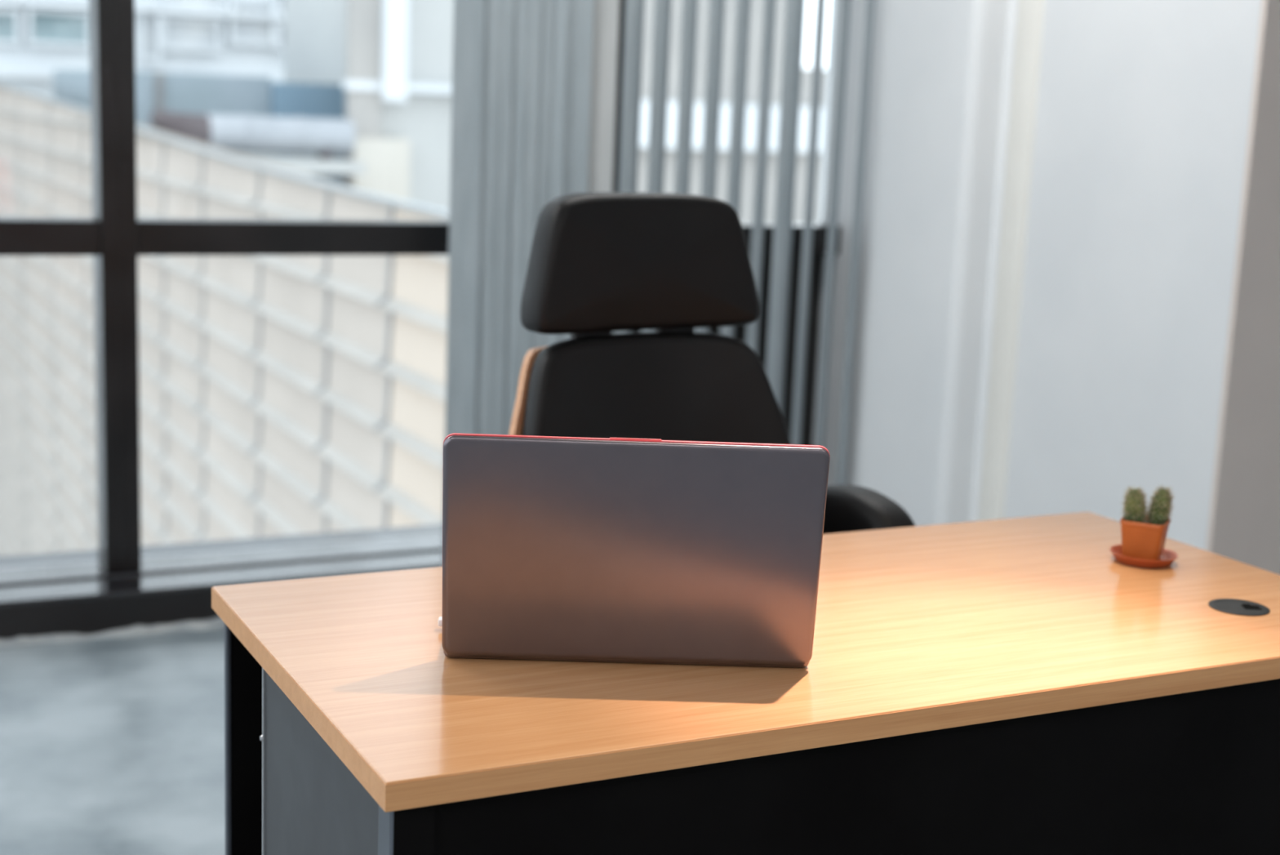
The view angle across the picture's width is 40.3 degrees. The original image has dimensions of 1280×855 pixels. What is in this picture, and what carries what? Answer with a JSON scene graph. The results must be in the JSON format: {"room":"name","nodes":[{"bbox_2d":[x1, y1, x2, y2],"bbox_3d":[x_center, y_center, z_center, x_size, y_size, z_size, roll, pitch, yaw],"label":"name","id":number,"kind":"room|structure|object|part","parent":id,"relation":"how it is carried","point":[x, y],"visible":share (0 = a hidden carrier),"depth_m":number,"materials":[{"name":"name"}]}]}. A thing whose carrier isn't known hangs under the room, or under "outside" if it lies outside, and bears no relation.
{"room":"office","nodes":[
{"label":"office","id":0,"kind":"room"},
{"bbox_2d":[0,627,225,854],"bbox_3d":[0.760,1.154,1.339,7.600,0.120,7.950,-3,12,-26],"label":"floor","id":1,"kind":"structure","parent":0,"point":[109,745],"depth_m":3.44,"materials":[{"name":"concrete"}]},
{"bbox_2d":[508,191,915,533],"bbox_3d":[0.084,0.281,2.376,0.616,1.166,0.583,-5,13,-34],"label":"office chair","id":2,"kind":"object","parent":1,"relation":"on","point":[600,264],"visible":0.32,"depth_m":2.42,"materials":[{"name":"black leather"}]},
{"bbox_2d":[521,332,791,444],"bbox_3d":[0.015,0.121,2.443,0.490,0.493,0.171,-5,13,-34],"label":"cushion","id":3,"kind":"object","parent":2,"relation":"on","point":[679,386],"depth_m":2.44,"materials":[{"name":"black leather"}]},
{"bbox_3d":[0.262,0.261,2.555,0.118,0.365,0.337,-5,13,-34],"label":"armrest","id":4,"kind":"part","parent":2,"relation":"part of","materials":[{"name":"black plastic"}]},
{"bbox_2d":[211,511,1279,854],"bbox_3d":[0.200,0.567,1.989,1.232,0.752,0.602,-3,12,-26],"label":"desk","id":5,"kind":"object","parent":1,"relation":"on","point":[1012,686],"visible":0.99,"depth_m":1.70,"materials":[{"name":"brown wood"}]},
{"bbox_3d":[-0.468,0.555,1.982,0.006,0.724,0.010,-3,12,-26],"label":"corner post","id":6,"kind":"part","parent":5,"relation":"part of","materials":[{"name":"metal"}]},
{"bbox_3d":[-0.303,0.608,1.676,0.017,0.704,0.380,-3,12,-26],"label":"panel","id":7,"kind":"part","parent":5,"relation":"part of","materials":[{"name":"grey laminate"}]},
{"bbox_3d":[-0.207,0.655,1.497,0.036,0.724,0.040,-3,12,-26],"label":"corner post","id":8,"kind":"part","parent":5,"relation":"part of","materials":[{"name":"metal"}]},
{"bbox_3d":[-0.197,0.659,1.480,0.035,0.725,0.002,-3,12,-26],"label":"leg","id":9,"kind":"part","parent":5,"relation":"part of","materials":[{"name":"black laminate"}]},
{"bbox_2d":[441,432,830,667],"bbox_3d":[-0.011,0.100,1.772,0.360,0.233,0.283,2,10,-2],"label":"laptop","id":10,"kind":"object","parent":5,"relation":"on","point":[560,548],"visible":1,"depth_m":1.65,"materials":[{"name":"plastic"}]},
{"bbox_2d":[438,616,441,626],"bbox_3d":[-0.200,0.199,1.786,0.013,0.008,0.012,2,10,-2],"label":"plug","id":11,"kind":"object","parent":10,"relation":"attached to","point":[440,617],"visible":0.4,"depth_m":1.78,"materials":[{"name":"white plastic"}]},
{"bbox_3d":[0.323,0.581,1.744,1.138,0.624,0.016,-3,12,-26],"label":"panel","id":12,"kind":"part","parent":5,"relation":"part of","materials":[{"name":"black laminate"}]},
{"bbox_2d":[1109,543,1177,568],"bbox_3d":[0.630,0.162,2.183,0.082,0.013,0.082,-3,12,-26],"label":"saucer","id":13,"kind":"object","parent":5,"relation":"on","point":[1169,556],"visible":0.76,"depth_m":2.16,"materials":[{"name":"ceramic"}]},
{"bbox_2d":[1120,484,1174,559],"bbox_3d":[0.630,0.118,2.174,0.065,0.097,0.055,7,12,26],"label":"potted cactus","id":14,"kind":"object","parent":13,"relation":"on","point":[1144,535],"visible":1,"depth_m":2.16,"materials":[{"name":"orange ceramic"}]},
{"bbox_3d":[0.617,0.099,2.174,0.026,0.048,0.025,-3,12,-26],"label":"cactus stem","id":15,"kind":"part","parent":14,"relation":"part of","materials":[{"name":"green plant"}]},
{"bbox_3d":[0.647,0.100,2.172,0.025,0.050,0.024,-3,12,-26],"label":"cactus stem","id":16,"kind":"part","parent":14,"relation":"part of","materials":[{"name":"green plant"}]},
{"bbox_2d":[812,0,1009,525],"bbox_3d":[0.874,-0.950,4.853,0.400,2.750,0.690,-3,12,-26],"label":"wall","id":17,"kind":"structure","parent":0,"point":[938,66],"depth_m":4.71,"materials":[{"name":"white paint"}]},
{"bbox_2d":[0,588,218,639],"bbox_3d":[-1.866,0.444,4.030,5.360,0.088,0.335,-3,12,-26],"label":"baseboard","id":18,"kind":"structure","parent":17,"relation":"attached to","point":[95,615],"depth_m":4.14,"materials":[{"name":"black metal"}]},
{"bbox_2d":[0,616,224,648],"bbox_3d":[-1.780,0.509,3.864,5.360,0.038,0.060,-3,12,-26],"label":"trim","id":19,"kind":"structure","parent":17,"relation":"attached to","point":[215,623],"depth_m":4.15,"materials":[{"name":"grey"}]},
{"bbox_2d":[0,523,442,606],"bbox_3d":[-1.864,0.384,4.020,5.360,0.033,0.334,-3,12,-26],"label":"window sill","id":20,"kind":"structure","parent":17,"relation":"attached to","point":[64,582],"depth_m":4.39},
{"bbox_2d":[444,0,619,437],"bbox_3d":[-0.258,-0.903,4.362,0.455,2.565,0.050,-3,12,-26],"label":"vertical blind","id":21,"kind":"object","parent":17,"relation":"attached to","point":[534,92],"visible":0.48,"depth_m":4.39,"materials":[{"name":"fabric"}]},
{"bbox_2d":[969,0,1262,550],"bbox_3d":[1.227,-0.828,4.267,0.300,2.750,1.015,-3,12,-26],"label":"wall","id":22,"kind":"structure","parent":0,"point":[1143,112],"depth_m":4.13,"materials":[{"name":"white paint"}]},
{"bbox_2d":[977,0,1044,520],"bbox_3d":[0.969,-0.867,4.422,0.022,2.750,0.100,-3,12,-26],"label":"trim","id":23,"kind":"structure","parent":22,"relation":"attached to","point":[1030,13],"depth_m":4.48,"materials":[{"name":"beige paint"}]},
{"bbox_2d":[1120,515,1170,559],"bbox_3d":[0.629,0.139,2.178,0.054,0.052,0.054,7,12,26],"label":"pot","id":24,"kind":"object","parent":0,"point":[1143,536],"depth_m":2.16,"materials":[{"name":"orange ceramic"}]},
{"bbox_2d":[1205,0,1279,574],"bbox_3d":[2.333,-0.779,4.251,2.260,2.750,0.014,-3,12,-26],"label":"wall","id":25,"kind":"structure","parent":0,"point":[1244,524],"depth_m":3.88,"materials":[{"name":"beige paint"}]},
{"bbox_3d":[-1.743,-2.165,3.628,5.460,0.130,0.210,-3,12,-26],"label":"wall","id":26,"kind":"structure","parent":0,"visible":0},
{"bbox_2d":[0,0,101,568],"bbox_3d":[-1.810,-0.869,3.823,1.186,2.512,0.116,-3,12,-26],"label":"window frame","id":27,"kind":"structure","parent":26,"relation":"in","point":[19,236],"depth_m":4.07,"materials":[{"name":"black metal"}]},
{"bbox_3d":[-1.861,-0.021,4.012,1.186,0.772,0.006,-3,12,-26],"label":"pane","id":28,"kind":"part","parent":27,"relation":"part of","materials":[{"name":"clear glass"}]},
{"bbox_3d":[-1.810,-1.270,3.781,1.186,1.630,0.006,-3,12,-26],"label":"pane","id":29,"kind":"part","parent":27,"relation":"part of","materials":[{"name":"clear glass"}]},
{"bbox_2d":[88,0,448,572],"bbox_3d":[-0.711,-0.921,4.367,1.270,2.518,0.122,-3,12,-26],"label":"window","id":30,"kind":"structure","parent":26,"relation":"in","point":[155,236],"depth_m":4.20,"materials":[{"name":"black metal"}]},
{"bbox_3d":[-0.725,-0.078,4.577,1.186,0.772,0.006,-3,12,-26],"label":"pane","id":31,"kind":"part","parent":30,"relation":"part of","materials":[{"name":"clear glass"}]},
{"bbox_2d":[610,0,840,444],"bbox_3d":[0.215,-0.968,4.827,0.800,2.518,0.122,-3,12,-26],"label":"window","id":32,"kind":"structure","parent":26,"relation":"in","point":[820,234],"depth_m":5.09,"materials":[{"name":"black metal"}]},
{"bbox_3d":[0.200,-0.126,5.039,0.716,0.772,0.020,-3,12,-26],"label":"spandrel panel","id":33,"kind":"part","parent":32,"relation":"part of","materials":[{"name":"black"}]},
{"bbox_2d":[613,0,875,484],"bbox_3d":[0.300,-0.932,4.639,0.789,2.565,0.061,-3,12,-26],"label":"vertical blind","id":34,"kind":"object","parent":32,"relation":"attached to","point":[634,9],"visible":0.52,"depth_m":4.68,"materials":[{"name":"fabric"}]},
{"bbox_3d":[0.252,-1.374,4.806,0.716,1.630,0.006,-3,12,-26],"label":"pane","id":35,"kind":"part","parent":32,"relation":"part of","materials":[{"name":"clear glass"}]},
{"label":"outside","id":36,"kind":"structure","parent":0,"visible":0},
{"bbox_3d":[-12.767,7.956,49.937,100.000,0.200,86.400,-3,12,-26],"label":"ground","id":37,"kind":"structure","parent":36,"visible":0},
{"bbox_2d":[53,69,90,109],"label":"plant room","id":38,"kind":"object","parent":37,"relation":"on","point":[73,86],"depth_m":30.22,"materials":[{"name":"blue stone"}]},
{"bbox_2d":[0,0,284,97],"bbox_3d":[-22.715,-7.069,43.115,29.500,31.000,8.100,-3,12,-26],"label":"office building","id":39,"kind":"structure","parent":37,"relation":"on","point":[245,37],"depth_m":43.60,"materials":[{"name":"white concrete"}]},
{"bbox_3d":[-15.344,-9.664,42.076,0.500,0.630,0.050,-3,12,-26],"label":"pane","id":40,"kind":"part","parent":39,"relation":"part of","materials":[{"name":"glass"}]},
{"bbox_3d":[-14.206,-9.761,42.634,1.300,0.690,0.050,-3,12,-26],"label":"pane","id":41,"kind":"part","parent":39,"relation":"part of","materials":[{"name":"teal glass"}]},
{"bbox_3d":[-12.271,-9.918,43.583,0.300,1.330,0.050,-3,12,-26],"label":"pane","id":42,"kind":"part","parent":39,"relation":"part of","materials":[{"name":"white glass"}]},
{"bbox_3d":[-11.360,-9.930,44.043,1.300,0.640,0.050,-3,12,-26],"label":"pane","id":43,"kind":"part","parent":39,"relation":"part of","materials":[{"name":"white glass"}]},
{"bbox_3d":[-11.229,-10.966,43.897,1.300,0.700,0.050,-3,12,-26],"label":"pane","id":44,"kind":"part","parent":39,"relation":"part of","materials":[{"name":"white glass"}]},
{"bbox_3d":[-9.960,-10.345,44.669,1.000,0.900,0.050,-3,12,-26],"label":"pane","id":45,"kind":"part","parent":39,"relation":"part of","materials":[{"name":"white glass"}]},
{"bbox_3d":[-9.152,-10.111,45.127,0.430,0.500,0.050,-3,12,-26],"label":"pane","id":46,"kind":"part","parent":39,"relation":"part of","materials":[{"name":"white glass"}]},
{"bbox_3d":[-9.120,-10.902,44.981,0.430,0.550,0.050,-3,12,-26],"label":"pane","id":47,"kind":"part","parent":39,"relation":"part of","materials":[{"name":"white glass"}]},
{"bbox_2d":[0,82,449,555],"bbox_3d":[-7.686,3.700,25.763,0.202,17.340,35.800,-3,12,-26],"label":"building","id":48,"kind":"structure","parent":37,"relation":"on","point":[280,395],"depth_m":19.07,"materials":[{"name":"beige brick"}]},
{"bbox_2d":[135,71,345,129],"label":"building","id":49,"kind":"structure","parent":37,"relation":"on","point":[216,94],"depth_m":27.79,"materials":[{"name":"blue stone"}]},
{"bbox_2d":[149,109,355,159],"bbox_3d":[-5.802,-4.379,26.087,3.029,0.650,0.580,-3,12,-26],"label":"duct","id":50,"kind":"object","parent":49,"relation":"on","point":[324,138],"visible":0.84,"depth_m":25.95,"materials":[{"name":"metal"}]},
{"bbox_2d":[234,151,365,184],"label":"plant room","id":51,"kind":"object","parent":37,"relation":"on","point":[335,169],"depth_m":26.05,"materials":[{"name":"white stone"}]},
{"bbox_2d":[283,0,453,211],"bbox_3d":[-3.967,-0.550,31.253,4.500,24.000,5.950,-3,12,-26],"label":"building","id":52,"kind":"structure","parent":37,"relation":"on","point":[392,60],"depth_m":27.43,"materials":[{"name":"white concrete"}]},
{"bbox_2d":[636,0,826,222],"bbox_3d":[3.304,-0.189,35.045,11.750,22.500,5.900,-3,12,-26],"label":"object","id":53,"kind":"object","parent":37,"relation":"on","point":[757,6],"visible":0.04,"depth_m":29.95,"materials":[{"name":"white"}]}
]}

